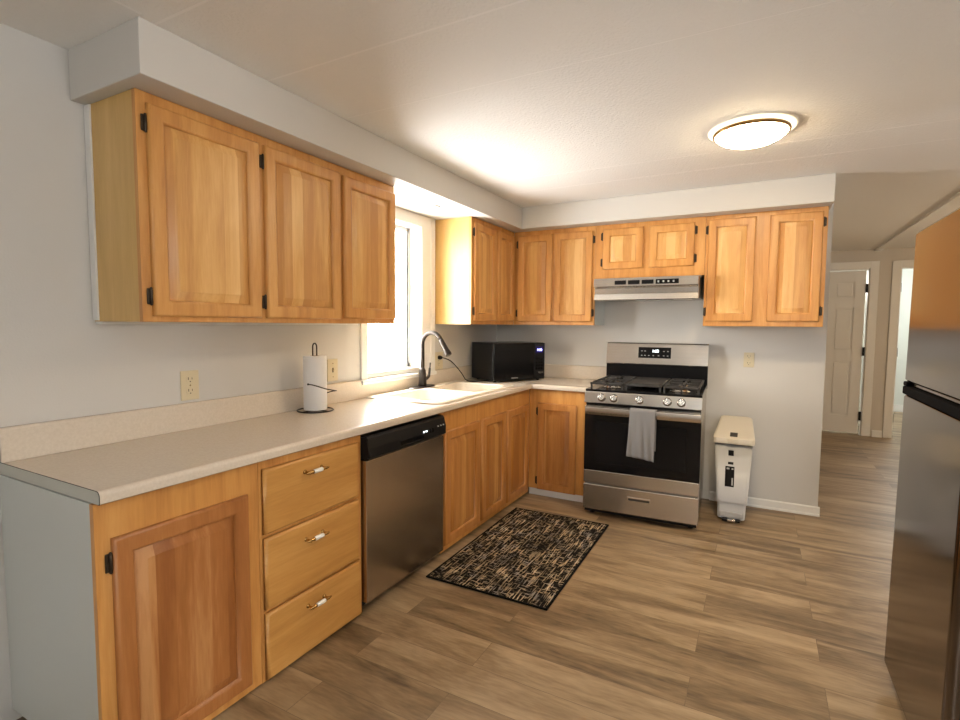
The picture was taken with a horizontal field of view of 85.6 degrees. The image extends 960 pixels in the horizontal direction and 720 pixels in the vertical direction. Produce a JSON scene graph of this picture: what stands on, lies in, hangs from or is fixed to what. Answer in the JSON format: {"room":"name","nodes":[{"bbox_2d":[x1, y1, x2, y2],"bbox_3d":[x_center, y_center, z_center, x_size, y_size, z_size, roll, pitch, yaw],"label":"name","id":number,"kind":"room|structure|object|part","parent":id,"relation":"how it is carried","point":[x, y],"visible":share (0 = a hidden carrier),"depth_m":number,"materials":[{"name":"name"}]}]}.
{"room":"kitchen","nodes":[
{"label":"kitchen","id":0,"kind":"room"},
{"bbox_2d":[0,23,496,719],"bbox_3d":[-1.569,0.061,1.956,0.150,2.360,7.200,3,4,28],"label":"wall","id":1,"kind":"structure","parent":0,"point":[56,363],"depth_m":1.88,"materials":[{"name":"grey paint"}]},
{"bbox_2d":[180,370,198,400],"bbox_3d":[-1.291,0.112,2.308,0.008,0.131,0.084,3,4,28],"label":"wall outlet","id":2,"kind":"object","parent":1,"relation":"attached to","point":[189,380],"visible":1,"depth_m":2.30,"materials":[{"name":"beige plastic"}]},
{"bbox_2d":[186,376,193,382],"bbox_3d":[-1.288,0.086,2.305,0.002,0.035,0.037,3,4,28],"label":"receptacle","id":3,"kind":"object","parent":2,"relation":"attached to","point":[189,379],"depth_m":2.30,"materials":[{"name":"beige plastic"}]},
{"bbox_2d":[186,387,194,394],"bbox_3d":[-1.288,0.138,2.308,0.002,0.035,0.037,3,4,28],"label":"receptacle","id":4,"kind":"object","parent":2,"relation":"attached to","point":[189,390],"depth_m":2.31,"materials":[{"name":"beige plastic"}]},
{"bbox_2d":[84,88,395,324],"bbox_3d":[-0.975,-0.572,2.486,0.340,0.805,1.430,3,4,28],"label":"upper cabinet","id":5,"kind":"object","parent":1,"relation":"attached to","point":[196,218],"visible":1,"depth_m":2.05,"materials":[{"name":"brown wood"}]},
{"bbox_3d":[-1.326,-0.538,1.878,0.300,0.795,0.011,3,4,28],"label":"panel","id":6,"kind":"part","parent":5,"relation":"part of","materials":[{"name":"brown wood"}]},
{"bbox_3d":[-1.047,-0.536,2.015,0.019,0.737,0.453,3,4,28],"label":"door","id":7,"kind":"part","parent":5,"relation":"part of","materials":[{"name":"brown wood"}]},
{"bbox_3d":[-1.047,-0.536,2.015,0.018,0.623,0.339,3,4,28],"label":"panel","id":8,"kind":"part","parent":5,"relation":"part of","materials":[{"name":"brown wood"}]},
{"bbox_3d":[-1.107,-0.181,2.586,0.042,0.010,1.416,3,4,28],"label":"light rail","id":9,"kind":"part","parent":5,"relation":"part of","materials":[{"name":"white wood"}]},
{"bbox_3d":[-0.818,-0.563,2.438,0.019,0.737,0.451,3,4,28],"label":"door","id":10,"kind":"part","parent":5,"relation":"part of","materials":[{"name":"brown wood"}]},
{"bbox_3d":[-0.819,-0.563,2.438,0.018,0.623,0.337,3,4,28],"label":"panel","id":11,"kind":"part","parent":5,"relation":"part of","materials":[{"name":"brown wood"}]},
{"bbox_3d":[-0.598,-0.590,2.845,0.019,0.726,0.422,3,4,28],"label":"door","id":12,"kind":"part","parent":5,"relation":"part of","materials":[{"name":"brown wood"}]},
{"bbox_3d":[-0.598,-0.590,2.846,0.018,0.612,0.308,3,4,28],"label":"panel","id":13,"kind":"part","parent":5,"relation":"part of","materials":[{"name":"brown wood"}]},
{"bbox_2d":[0,364,606,462],"bbox_3d":[-0.242,0.201,3.111,1.099,0.117,3.726,3,4,28],"label":"backsplash","id":14,"kind":"structure","parent":1,"relation":"attached to","point":[25,441],"depth_m":2.26,"materials":[{"name":"laminate"}]},
{"bbox_2d":[327,359,337,381],"bbox_3d":[-0.870,0.060,3.075,0.018,0.131,0.084,3,4,28],"label":"light switch","id":15,"kind":"object","parent":1,"relation":"attached to","point":[332,364],"visible":1,"depth_m":3.07,"materials":[{"name":"beige plastic"}]},
{"bbox_2d":[360,207,436,384],"bbox_3d":[-0.612,-0.458,3.652,0.183,1.183,0.850,3,4,28],"label":"window","id":16,"kind":"structure","parent":1,"relation":"in","point":[418,230],"depth_m":3.85,"materials":[{"name":"white paint"}]},
{"bbox_3d":[-0.682,-0.446,3.625,0.040,1.023,0.580,3,4,28],"label":"sash","id":17,"kind":"part","parent":16,"relation":"part of","materials":[{"name":"white plastic"}]},
{"bbox_3d":[-0.616,0.117,3.691,0.183,0.030,0.850,3,4,28],"label":"sill","id":18,"kind":"part","parent":16,"relation":"part of","materials":[{"name":"white paint"}]},
{"bbox_2d":[435,352,442,369],"bbox_3d":[-0.328,0.006,4.088,0.008,0.137,0.125,3,4,28],"label":"wall outlet","id":19,"kind":"object","parent":1,"relation":"attached to","point":[438,363],"visible":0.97,"depth_m":4.08,"materials":[{"name":"beige plastic"}]},
{"bbox_2d":[435,216,514,324],"bbox_3d":[-0.017,-0.690,4.255,0.340,0.795,0.756,3,4,28],"label":"upper cabinet","id":20,"kind":"object","parent":1,"relation":"attached to","point":[475,258],"visible":1,"depth_m":3.97,"materials":[{"name":"brown wood"}]},
{"bbox_3d":[-0.212,-0.670,3.938,0.300,0.795,0.011,3,4,28],"label":"panel","id":21,"kind":"part","parent":20,"relation":"part of","materials":[{"name":"brown wood"}]},
{"bbox_3d":[0.045,-0.671,4.033,0.019,0.727,0.355,3,4,28],"label":"door","id":22,"kind":"part","parent":20,"relation":"part of","materials":[{"name":"brown wood"}]},
{"bbox_3d":[0.045,-0.671,4.033,0.018,0.613,0.241,3,4,28],"label":"panel","id":23,"kind":"part","parent":20,"relation":"part of","materials":[{"name":"brown wood"}]},
{"bbox_3d":[0.106,-0.685,4.188,0.021,0.795,0.756,3,4,28],"label":"frame","id":24,"kind":"part","parent":20,"relation":"part of","materials":[{"name":"brown wood"}]},
{"bbox_3d":[0.220,-0.691,4.356,0.019,0.727,0.310,3,4,28],"label":"door","id":25,"kind":"part","parent":20,"relation":"part of","materials":[{"name":"brown wood"}]},
{"bbox_3d":[0.219,-0.691,4.356,0.018,0.613,0.196,3,4,28],"label":"panel","id":26,"kind":"part","parent":20,"relation":"part of","materials":[{"name":"brown wood"}]},
{"bbox_2d":[17,411,905,719],"bbox_3d":[2.933,1.244,3.184,7.300,0.100,13.900,3,4,28],"label":"floor","id":27,"kind":"structure","parent":0,"point":[769,614],"depth_m":2.34,"materials":[{"name":"wood"}]},
{"bbox_2d":[0,463,261,719],"bbox_3d":[-1.215,0.816,1.859,0.618,0.871,0.542,3,4,28],"label":"base cabinet","id":28,"kind":"object","parent":27,"relation":"on","point":[145,606],"visible":0.87,"depth_m":1.65,"materials":[{"name":"brown wood"}]},
{"bbox_3d":[-1.359,0.805,1.635,0.577,0.822,0.011,3,4,28],"label":"panel","id":29,"kind":"part","parent":28,"relation":"part of","materials":[{"name":"grey paint"}]},
{"bbox_3d":[-0.970,0.824,1.727,0.021,0.866,0.542,3,4,28],"label":"frame","id":30,"kind":"part","parent":28,"relation":"part of","materials":[{"name":"brown wood"}]},
{"bbox_3d":[-0.955,0.863,1.715,0.019,0.722,0.450,3,4,28],"label":"door","id":31,"kind":"part","parent":28,"relation":"part of","materials":[{"name":"brown wood"}]},
{"bbox_3d":[-0.955,0.863,1.716,0.018,0.608,0.336,3,4,28],"label":"panel","id":32,"kind":"part","parent":28,"relation":"part of","materials":[{"name":"brown wood"}]},
{"bbox_2d":[257,435,361,683],"bbox_3d":[-0.936,0.785,2.338,0.654,0.871,0.566,3,4,28],"label":"base cabinet","id":33,"kind":"object","parent":27,"relation":"on","point":[309,500],"visible":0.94,"depth_m":2.14,"materials":[{"name":"brown wood"}]},
{"bbox_3d":[-0.690,0.522,2.178,0.019,0.253,0.521,3,4,28],"label":"drawer","id":34,"kind":"part","parent":33,"relation":"part of","materials":[{"name":"brown wood"}]},
{"bbox_3d":[-0.692,0.803,2.198,0.019,0.280,0.523,3,4,28],"label":"drawer","id":35,"kind":"part","parent":33,"relation":"part of","materials":[{"name":"brown wood"}]},
{"bbox_3d":[-0.692,1.088,2.222,0.019,0.264,0.532,3,4,28],"label":"drawer","id":36,"kind":"part","parent":33,"relation":"part of","materials":[{"name":"brown wood"}]},
{"bbox_3d":[-0.676,0.454,2.143,0.034,0.018,0.124,3,4,28],"label":"handle","id":37,"kind":"part","parent":33,"relation":"part of","materials":[{"name":"gold metal"}]},
{"bbox_3d":[-0.677,0.735,2.163,0.034,0.018,0.124,3,4,28],"label":"handle","id":38,"kind":"part","parent":33,"relation":"part of","materials":[{"name":"gold metal"}]},
{"bbox_3d":[-0.677,1.020,2.187,0.034,0.018,0.124,3,4,28],"label":"handle","id":39,"kind":"part","parent":33,"relation":"part of","materials":[{"name":"gold metal"}]},
{"bbox_2d":[360,414,445,605],"bbox_3d":[-0.629,0.752,2.887,0.615,0.868,0.680,3,4,28],"label":"dishwasher","id":40,"kind":"object","parent":27,"relation":"on","point":[402,464],"visible":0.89,"depth_m":2.68,"materials":[{"name":"silver metal"}]},
{"bbox_3d":[-0.384,0.394,2.732,0.062,0.112,0.680,3,4,28],"label":"control panel","id":41,"kind":"part","parent":40,"relation":"part of","materials":[{"name":"black plastic"}]},
{"bbox_2d":[438,396,506,552],"bbox_3d":[-0.277,0.704,3.593,0.618,0.871,0.888,3,4,28],"label":"base cabinet","id":42,"kind":"object","parent":27,"relation":"on","point":[474,439],"visible":0.48,"depth_m":3.38,"materials":[{"name":"brown wood"}]},
{"bbox_2d":[0,364,606,505],"bbox_3d":[-0.243,0.220,3.111,1.099,0.155,3.729,3,4,28],"label":"countertop","id":43,"kind":"structure","parent":42,"relation":"on","point":[100,459],"depth_m":2.08,"materials":[{"name":"laminate"}]},
{"bbox_2d":[296,343,336,413],"bbox_3d":[-0.889,0.090,2.797,0.198,0.368,0.196,3,4,28],"label":"paper towel holder","id":44,"kind":"object","parent":43,"relation":"on","point":[323,411],"visible":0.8,"depth_m":2.77,"materials":[{"name":"brown metal"}]},
{"bbox_2d":[303,355,326,410],"bbox_3d":[-0.890,0.121,2.800,0.122,0.290,0.122,3,4,28],"label":"paper towel roll","id":45,"kind":"object","parent":44,"relation":"on","point":[314,367],"visible":0.97,"depth_m":2.75,"materials":[{"name":"white paper"}]},
{"bbox_3d":[-0.889,0.087,2.797,0.034,0.363,0.008,2,4,20],"label":"post","id":46,"kind":"part","parent":44,"relation":"part of","materials":[{"name":"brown metal"}]},
{"bbox_3d":[-0.851,0.193,2.817,0.146,0.155,0.188,0,4,-11],"label":"tension arm","id":47,"kind":"part","parent":44,"relation":"part of","materials":[{"name":"brown metal"}]},
{"bbox_2d":[408,331,451,389],"bbox_3d":[-0.329,-0.002,3.690,0.277,0.412,0.290,3,4,28],"label":"faucet","id":48,"kind":"object","parent":43,"relation":"on","point":[422,383],"visible":1,"depth_m":3.73,"materials":[{"name":"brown metal"}]},
{"bbox_3d":[-0.422,0.194,3.753,0.068,0.011,0.290,3,4,28],"label":"plate","id":49,"kind":"part","parent":48,"relation":"part of","materials":[{"name":"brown metal"}]},
{"bbox_3d":[-0.389,0.084,3.806,0.025,0.128,0.078,3,4,28],"label":"lever","id":50,"kind":"part","parent":48,"relation":"part of","materials":[{"name":"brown metal"}]},
{"bbox_3d":[-0.348,-0.069,3.707,0.184,0.282,0.030,3,4,28],"label":"spout","id":51,"kind":"part","parent":48,"relation":"part of","materials":[{"name":"brown metal"}]},
{"bbox_2d":[367,381,513,404],"bbox_3d":[-0.230,0.306,3.635,0.570,0.194,1.083,3,4,28],"label":"sink","id":52,"kind":"object","parent":43,"relation":"in","point":[451,391],"visible":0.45,"depth_m":3.61,"materials":[{"name":"beige ceramic"}]},
{"bbox_2d":[388,389,470,400],"bbox_3d":[-0.326,0.322,3.399,0.420,0.194,0.455,3,4,28],"label":"basin","id":53,"kind":"object","parent":52,"relation":"in","point":[418,394],"depth_m":3.59,"materials":[{"name":"beige"}]},
{"bbox_2d":[431,382,503,390],"bbox_3d":[-0.087,0.293,3.840,0.420,0.194,0.460,3,4,28],"label":"basin","id":54,"kind":"object","parent":52,"relation":"in","point":[455,386],"depth_m":4.04,"materials":[{"name":"beige"}]},
{"bbox_2d":[438,341,544,381],"bbox_3d":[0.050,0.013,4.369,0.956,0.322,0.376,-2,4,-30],"label":"microwave","id":55,"kind":"object","parent":43,"relation":"on","point":[505,360],"visible":1,"depth_m":4.32,"materials":[{"name":"black plastic"}]},
{"bbox_3d":[-0.113,0.076,4.221,0.497,0.214,0.051,-3,5,-37],"label":"power cord","id":56,"kind":"part","parent":55,"relation":"part of","materials":[{"name":"black plastic"}]},
{"bbox_3d":[0.281,0.014,4.297,0.395,0.306,0.020,-2,4,-30],"label":"door","id":57,"kind":"part","parent":55,"relation":"part of","materials":[{"name":"black glass"}]},
{"bbox_3d":[0.502,0.007,4.424,0.111,0.306,0.018,-2,4,-30],"label":"control panel","id":58,"kind":"part","parent":55,"relation":"part of","materials":[{"name":"black plastic"}]},
{"bbox_3d":[-0.107,0.760,3.282,0.019,0.697,0.432,3,4,28],"label":"door","id":59,"kind":"part","parent":42,"relation":"part of","materials":[{"name":"brown wood"}]},
{"bbox_3d":[-0.108,0.760,3.282,0.018,0.583,0.318,3,4,28],"label":"panel","id":60,"kind":"part","parent":42,"relation":"part of","materials":[{"name":"brown wood"}]},
{"bbox_3d":[0.100,0.735,3.664,0.019,0.697,0.370,3,4,28],"label":"door","id":61,"kind":"part","parent":42,"relation":"part of","materials":[{"name":"brown wood"}]},
{"bbox_3d":[0.100,0.735,3.665,0.018,0.583,0.256,3,4,28],"label":"panel","id":62,"kind":"part","parent":42,"relation":"part of","materials":[{"name":"brown wood"}]},
{"bbox_2d":[505,389,528,506],"bbox_3d":[0.039,0.667,4.177,0.618,0.871,0.438,3,4,28],"label":"base cabinet","id":63,"kind":"object","parent":27,"relation":"on","point":[517,404],"visible":0.37,"depth_m":4.00,"materials":[{"name":"brown wood"}]},
{"bbox_3d":[0.294,0.712,4.025,0.018,0.583,0.276,3,4,28],"label":"panel","id":64,"kind":"part","parent":63,"relation":"part of","materials":[{"name":"brown wood"}]},
{"bbox_2d":[426,507,608,610],"bbox_3d":[0.299,1.166,3.220,0.704,0.008,1.224,2,4,28],"label":"rug","id":65,"kind":"object","parent":27,"relation":"on","point":[527,557],"visible":1,"depth_m":3.08,"materials":[{"name":"black fabric"}]},
{"bbox_2d":[528,389,586,502],"bbox_3d":[0.745,0.658,4.374,0.476,0.871,0.618,3,4,28],"label":"base cabinet","id":66,"kind":"object","parent":27,"relation":"on","point":[556,418],"visible":0.78,"depth_m":4.10,"materials":[{"name":"brown wood"}]},
{"bbox_3d":[0.604,0.699,4.113,0.206,0.591,0.018,3,4,28],"label":"panel","id":67,"kind":"part","parent":66,"relation":"part of","materials":[{"name":"brown wood"}]},
{"bbox_3d":[0.604,0.699,4.112,0.320,0.705,0.019,3,4,28],"label":"door","id":68,"kind":"part","parent":66,"relation":"part of","materials":[{"name":"brown wood"}]},
{"bbox_2d":[583,342,708,527],"bbox_3d":[1.266,0.505,3.924,0.782,1.246,0.832,2,4,26],"label":"gas range","id":69,"kind":"object","parent":27,"relation":"on","point":[670,379],"visible":1,"depth_m":3.67,"materials":[{"name":"metal"}]},
{"bbox_3d":[0.861,0.265,3.683,0.058,0.058,0.034,2,-9,26],"label":"knob","id":70,"kind":"part","parent":69,"relation":"part of","materials":[{"name":"silver metal"}]},
{"bbox_3d":[0.938,0.268,3.646,0.058,0.058,0.034,2,-9,26],"label":"knob","id":71,"kind":"part","parent":69,"relation":"part of","materials":[{"name":"silver metal"}]},
{"bbox_3d":[1.111,0.983,3.632,0.160,0.032,0.005,2,4,26],"label":"handle","id":72,"kind":"part","parent":69,"relation":"part of","materials":[{"name":"silver metal"}]},
{"bbox_3d":[1.097,0.275,3.569,0.058,0.058,0.034,2,-9,26],"label":"knob","id":73,"kind":"part","parent":69,"relation":"part of","materials":[{"name":"silver metal"}]},
{"bbox_3d":[1.117,1.107,3.666,0.762,0.020,0.015,2,4,26],"label":"kick plate","id":74,"kind":"part","parent":69,"relation":"part of","materials":[{"name":"black plastic"}]},
{"bbox_3d":[1.113,1.004,3.650,0.782,0.184,0.034,2,4,26],"label":"storage drawer","id":75,"kind":"part","parent":69,"relation":"part of","materials":[{"name":"metal"}]},
{"bbox_3d":[1.115,0.856,3.642,0.782,0.092,0.030,2,4,26],"label":"oven door","id":76,"kind":"part","parent":69,"relation":"part of","materials":[{"name":"metal"}]},
{"bbox_2d":[626,408,656,461],"bbox_3d":[1.101,0.509,3.541,0.183,0.351,0.071,3,4,28],"label":"towel","id":77,"kind":"object","parent":69,"relation":"hanging from","point":[641,443],"visible":1,"depth_m":3.52,"materials":[{"name":"grey fabric"}]},
{"bbox_3d":[1.111,0.599,3.612,0.602,0.300,0.003,2,4,26],"label":"pane","id":78,"kind":"part","parent":69,"relation":"part of","materials":[{"name":"black glass"}]},
{"bbox_3d":[1.106,0.372,3.567,0.764,0.056,0.065,2,4,26],"label":"handle","id":79,"kind":"part","parent":69,"relation":"part of","materials":[{"name":"metal"}]},
{"bbox_3d":[1.119,0.369,3.610,0.782,0.056,0.028,2,4,26],"label":"rail","id":80,"kind":"part","parent":69,"relation":"part of","materials":[{"name":"metal"}]},
{"bbox_3d":[1.116,0.278,3.595,0.782,0.080,0.047,2,4,26],"label":"control panel","id":81,"kind":"part","parent":69,"relation":"part of","materials":[{"name":"metal"}]},
{"bbox_2d":[586,375,706,397],"bbox_3d":[1.268,0.188,3.902,0.810,0.058,0.724,3,4,28],"label":"cooktop","id":82,"kind":"object","parent":69,"relation":"in","point":[644,386],"depth_m":3.75,"materials":[{"name":"grey metal"}]},
{"bbox_3d":[1.259,0.281,3.490,0.058,0.058,0.034,2,-9,26],"label":"knob","id":83,"kind":"part","parent":69,"relation":"part of","materials":[{"name":"silver metal"}]},
{"bbox_3d":[1.339,0.284,3.451,0.058,0.058,0.034,2,-9,26],"label":"knob","id":84,"kind":"part","parent":69,"relation":"part of","materials":[{"name":"silver metal"}]},
{"bbox_2d":[713,415,754,522],"bbox_3d":[1.866,0.786,3.817,0.264,0.695,0.414,3,4,28],"label":"trash can","id":85,"kind":"object","parent":27,"relation":"on","point":[733,437],"visible":1,"depth_m":3.67,"materials":[{"name":"grey plastic"}]},
{"bbox_3d":[1.768,0.567,3.627,0.070,0.032,0.012,3,4,28],"label":"lid handle","id":86,"kind":"part","parent":85,"relation":"part of","materials":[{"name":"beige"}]},
{"bbox_3d":[1.870,0.509,3.801,0.264,0.141,0.407,3,4,28],"label":"lid","id":87,"kind":"part","parent":85,"relation":"part of","materials":[{"name":"beige plastic"}]},
{"bbox_2d":[884,208,959,719],"bbox_3d":[1.775,0.423,1.554,0.705,1.744,0.720,3,5,28],"label":"refrigerator","id":88,"kind":"object","parent":27,"relation":"on","point":[922,658],"visible":1,"depth_m":1.65,"materials":[{"name":"grey metal"}]},
{"bbox_3d":[1.651,0.092,1.968,0.062,0.017,0.050,3,5,28],"label":"handle","id":89,"kind":"part","parent":88,"relation":"part of","materials":[{"name":"black plastic"}]},
{"bbox_3d":[1.490,0.691,1.725,0.058,1.083,0.720,3,5,28],"label":"fridge door","id":90,"kind":"part","parent":88,"relation":"part of","materials":[{"name":"metal"}]},
{"bbox_3d":[1.503,-0.180,1.662,0.058,0.564,0.720,3,5,28],"label":"freezer door","id":91,"kind":"part","parent":88,"relation":"part of","materials":[{"name":"metal"}]},
{"bbox_3d":[1.491,0.112,1.656,0.046,0.016,0.656,3,5,28],"label":"handle","id":92,"kind":"part","parent":88,"relation":"part of","materials":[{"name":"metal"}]},
{"bbox_2d":[0,0,959,251],"bbox_3d":[2.951,-1.210,3.016,7.300,0.101,13.900,3,4,28],"label":"ceiling","id":93,"kind":"structure","parent":0,"point":[530,103],"depth_m":2.06,"materials":[{"name":"white paint"}]},
{"bbox_2d":[68,16,527,236],"bbox_3d":[-0.461,-1.116,3.289,0.446,0.177,3.474,3,4,28],"label":"soffit","id":94,"kind":"structure","parent":93,"relation":"attached to","point":[138,53],"depth_m":2.07,"materials":[{"name":"grey paint"}]},
{"bbox_2d":[522,173,835,231],"bbox_3d":[1.408,-1.150,3.999,2.166,0.177,0.446,3,4,28],"label":"soffit","id":95,"kind":"structure","parent":93,"relation":"attached to","point":[817,190],"depth_m":3.71,"materials":[{"name":"grey paint"}]},
{"bbox_2d":[708,114,796,148],"bbox_3d":[1.341,-1.104,2.568,0.388,0.074,0.388,3,4,28],"label":"ceiling light","id":96,"kind":"object","parent":93,"relation":"attached to","point":[755,131],"visible":1,"depth_m":2.48,"materials":[{"name":"beige glass"}]},
{"bbox_3d":[1.341,-1.091,2.568,0.324,0.048,0.324,3,4,28],"label":"lamp shade","id":97,"kind":"part","parent":96,"relation":"part of","materials":[{"name":"white glass"}]},
{"bbox_2d":[497,203,833,506],"bbox_3d":[1.350,-0.085,4.410,2.650,2.360,0.100,3,4,28],"label":"wall","id":98,"kind":"structure","parent":0,"point":[782,394],"depth_m":3.98,"materials":[{"name":"grey paint"}]},
{"bbox_2d":[514,226,604,324],"bbox_3d":[0.683,-0.700,4.479,0.716,0.795,0.340,3,4,28],"label":"upper cabinet","id":99,"kind":"object","parent":98,"relation":"attached to","point":[555,268],"visible":0.99,"depth_m":4.32,"materials":[{"name":"brown wood"}]},
{"bbox_3d":[0.464,-0.694,4.415,0.312,0.727,0.019,3,4,28],"label":"door","id":100,"kind":"part","parent":99,"relation":"part of","materials":[{"name":"brown wood"}]},
{"bbox_3d":[0.464,-0.694,4.415,0.198,0.613,0.018,3,4,28],"label":"panel","id":101,"kind":"part","parent":99,"relation":"part of","materials":[{"name":"brown wood"}]},
{"bbox_3d":[0.760,-0.680,4.255,0.325,0.727,0.019,3,4,28],"label":"door","id":102,"kind":"part","parent":99,"relation":"part of","materials":[{"name":"brown wood"}]},
{"bbox_3d":[0.760,-0.680,4.256,0.211,0.613,0.018,3,4,28],"label":"panel","id":103,"kind":"part","parent":99,"relation":"part of","materials":[{"name":"brown wood"}]},
{"bbox_3d":[1.002,-0.688,4.330,0.011,0.795,0.300,3,4,28],"label":"panel","id":104,"kind":"part","parent":99,"relation":"part of","materials":[{"name":"grey"}]},
{"bbox_2d":[594,275,703,301],"bbox_3d":[1.326,-0.551,4.056,0.752,0.178,0.484,3,4,28],"label":"range hood","id":105,"kind":"object","parent":98,"relation":"attached to","point":[667,288],"visible":1,"depth_m":3.86,"materials":[{"name":"metal"}]},
{"bbox_2d":[615,280,625,284],"bbox_3d":[1.062,-0.586,3.928,0.085,0.030,0.008,3,4,28],"label":"vent","id":106,"kind":"object","parent":105,"relation":"attached to","point":[617,282],"depth_m":3.92,"materials":[{"name":"black plastic"}]},
{"bbox_2d":[628,280,639,283],"bbox_3d":[1.151,-0.582,3.881,0.085,0.030,0.008,3,4,28],"label":"vent","id":107,"kind":"object","parent":105,"relation":"attached to","point":[629,281],"depth_m":3.88,"materials":[{"name":"black plastic"}]},
{"bbox_2d":[642,279,653,283],"bbox_3d":[1.238,-0.579,3.833,0.085,0.030,0.008,3,4,28],"label":"vent","id":108,"kind":"object","parent":105,"relation":"attached to","point":[644,281],"depth_m":3.83,"materials":[{"name":"black plastic"}]},
{"bbox_3d":[1.359,-0.573,3.768,0.160,0.034,0.008,3,4,28],"label":"control panel","id":109,"kind":"part","parent":105,"relation":"part of","materials":[{"name":"black glass"}]},
{"bbox_2d":[595,216,706,278],"bbox_3d":[1.357,-0.857,4.104,0.811,0.422,0.340,3,4,28],"label":"upper cabinet","id":110,"kind":"object","parent":98,"relation":"attached to","point":[672,247],"visible":0.85,"depth_m":3.95,"materials":[{"name":"brown wood"}]},
{"bbox_3d":[1.114,-0.871,4.052,0.312,0.314,0.019,3,4,28],"label":"door","id":111,"kind":"part","parent":110,"relation":"part of","materials":[{"name":"brown wood"}]},
{"bbox_3d":[1.114,-0.871,4.052,0.198,0.200,0.018,3,4,28],"label":"panel","id":112,"kind":"part","parent":110,"relation":"part of","materials":[{"name":"brown wood"}]},
{"bbox_3d":[1.432,-0.857,3.880,0.320,0.314,0.019,3,4,28],"label":"door","id":113,"kind":"part","parent":110,"relation":"part of","materials":[{"name":"brown wood"}]},
{"bbox_3d":[1.433,-0.857,3.881,0.206,0.200,0.018,3,4,28],"label":"panel","id":114,"kind":"part","parent":110,"relation":"part of","materials":[{"name":"brown wood"}]},
{"bbox_2d":[743,353,754,366],"bbox_3d":[2.058,0.000,3.970,0.072,0.112,0.008,3,4,28],"label":"wall outlet","id":115,"kind":"object","parent":98,"relation":"attached to","point":[748,357],"visible":1,"depth_m":3.97,"materials":[{"name":"beige plastic"}]},
{"bbox_2d":[709,491,819,516],"bbox_3d":[2.162,1.099,3.976,0.742,0.068,0.022,3,4,28],"label":"baseboard","id":116,"kind":"structure","parent":98,"relation":"attached to","point":[751,501],"depth_m":3.92,"materials":[{"name":"white paint"}]},
{"bbox_2d":[703,206,828,326],"bbox_3d":[2.040,-0.640,3.748,0.742,0.795,0.340,3,4,28],"label":"upper cabinet","id":117,"kind":"object","parent":98,"relation":"attached to","point":[766,268],"visible":1,"depth_m":3.60,"materials":[{"name":"brown wood"}]},
{"bbox_3d":[1.787,-0.641,3.703,0.190,0.615,0.018,3,4,28],"label":"panel","id":118,"kind":"part","parent":117,"relation":"part of","materials":[{"name":"brown wood"}]},
{"bbox_3d":[1.787,-0.641,3.702,0.304,0.729,0.019,3,4,28],"label":"door","id":119,"kind":"part","parent":117,"relation":"part of","materials":[{"name":"brown wood"}]},
{"bbox_3d":[2.131,-0.626,3.517,0.195,0.615,0.018,3,4,28],"label":"panel","id":120,"kind":"part","parent":117,"relation":"part of","materials":[{"name":"brown wood"}]},
{"bbox_3d":[2.131,-0.626,3.517,0.309,0.729,0.019,3,4,28],"label":"door","id":121,"kind":"part","parent":117,"relation":"part of","materials":[{"name":"brown wood"}]},
{"bbox_2d":[831,247,914,435],"bbox_3d":[6.054,-0.180,6.016,4.600,2.400,0.100,3,4,28],"label":"wall","id":122,"kind":"structure","parent":0,"point":[886,257],"depth_m":6.51,"materials":[{"name":"beige paint"}]},
{"bbox_2d":[822,261,879,435],"bbox_3d":[4.571,-0.153,6.816,0.975,2.214,0.129,3,4,28],"label":"door","id":123,"kind":"structure","parent":122,"relation":"in","point":[848,287],"depth_m":6.68,"materials":[{"name":"white paint"}]},
{"bbox_2d":[871,430,881,437],"bbox_3d":[5.028,0.935,6.572,0.105,0.085,0.022,3,4,28],"label":"baseboard","id":124,"kind":"structure","parent":122,"relation":"attached to","point":[875,433],"depth_m":6.57,"materials":[{"name":"white paint"}]},
{"bbox_2d":[882,260,913,437],"bbox_3d":[5.530,-0.108,6.294,0.950,2.209,0.118,3,4,28],"label":"door frame","id":125,"kind":"structure","parent":122,"relation":"in","point":[896,287],"depth_m":6.44,"materials":[{"name":"white paint"}]},
{"bbox_2d":[875,192,959,250],"bbox_3d":[2.437,-1.075,1.794,0.075,0.032,10.650,3,4,28],"label":"trim","id":126,"kind":"structure","parent":122,"relation":"attached to","point":[955,199],"depth_m":4.61,"materials":[{"name":"white paint"}]},
{"bbox_2d":[833,269,912,425],"bbox_3d":[6.619,-0.241,7.272,4.800,2.360,2.650,3,4,28],"label":"wall","id":127,"kind":"structure","parent":0,"point":[907,274],"depth_m":8.48,"materials":[{"name":"white paint"}]},
{"bbox_2d":[893,404,902,411],"bbox_3d":[7.743,0.832,8.117,3.340,0.120,0.017,3,4,28],"label":"baseboard","id":128,"kind":"structure","parent":127,"relation":"attached to","point":[897,408],"depth_m":8.56,"materials":[{"name":"white paint"}]}
]}

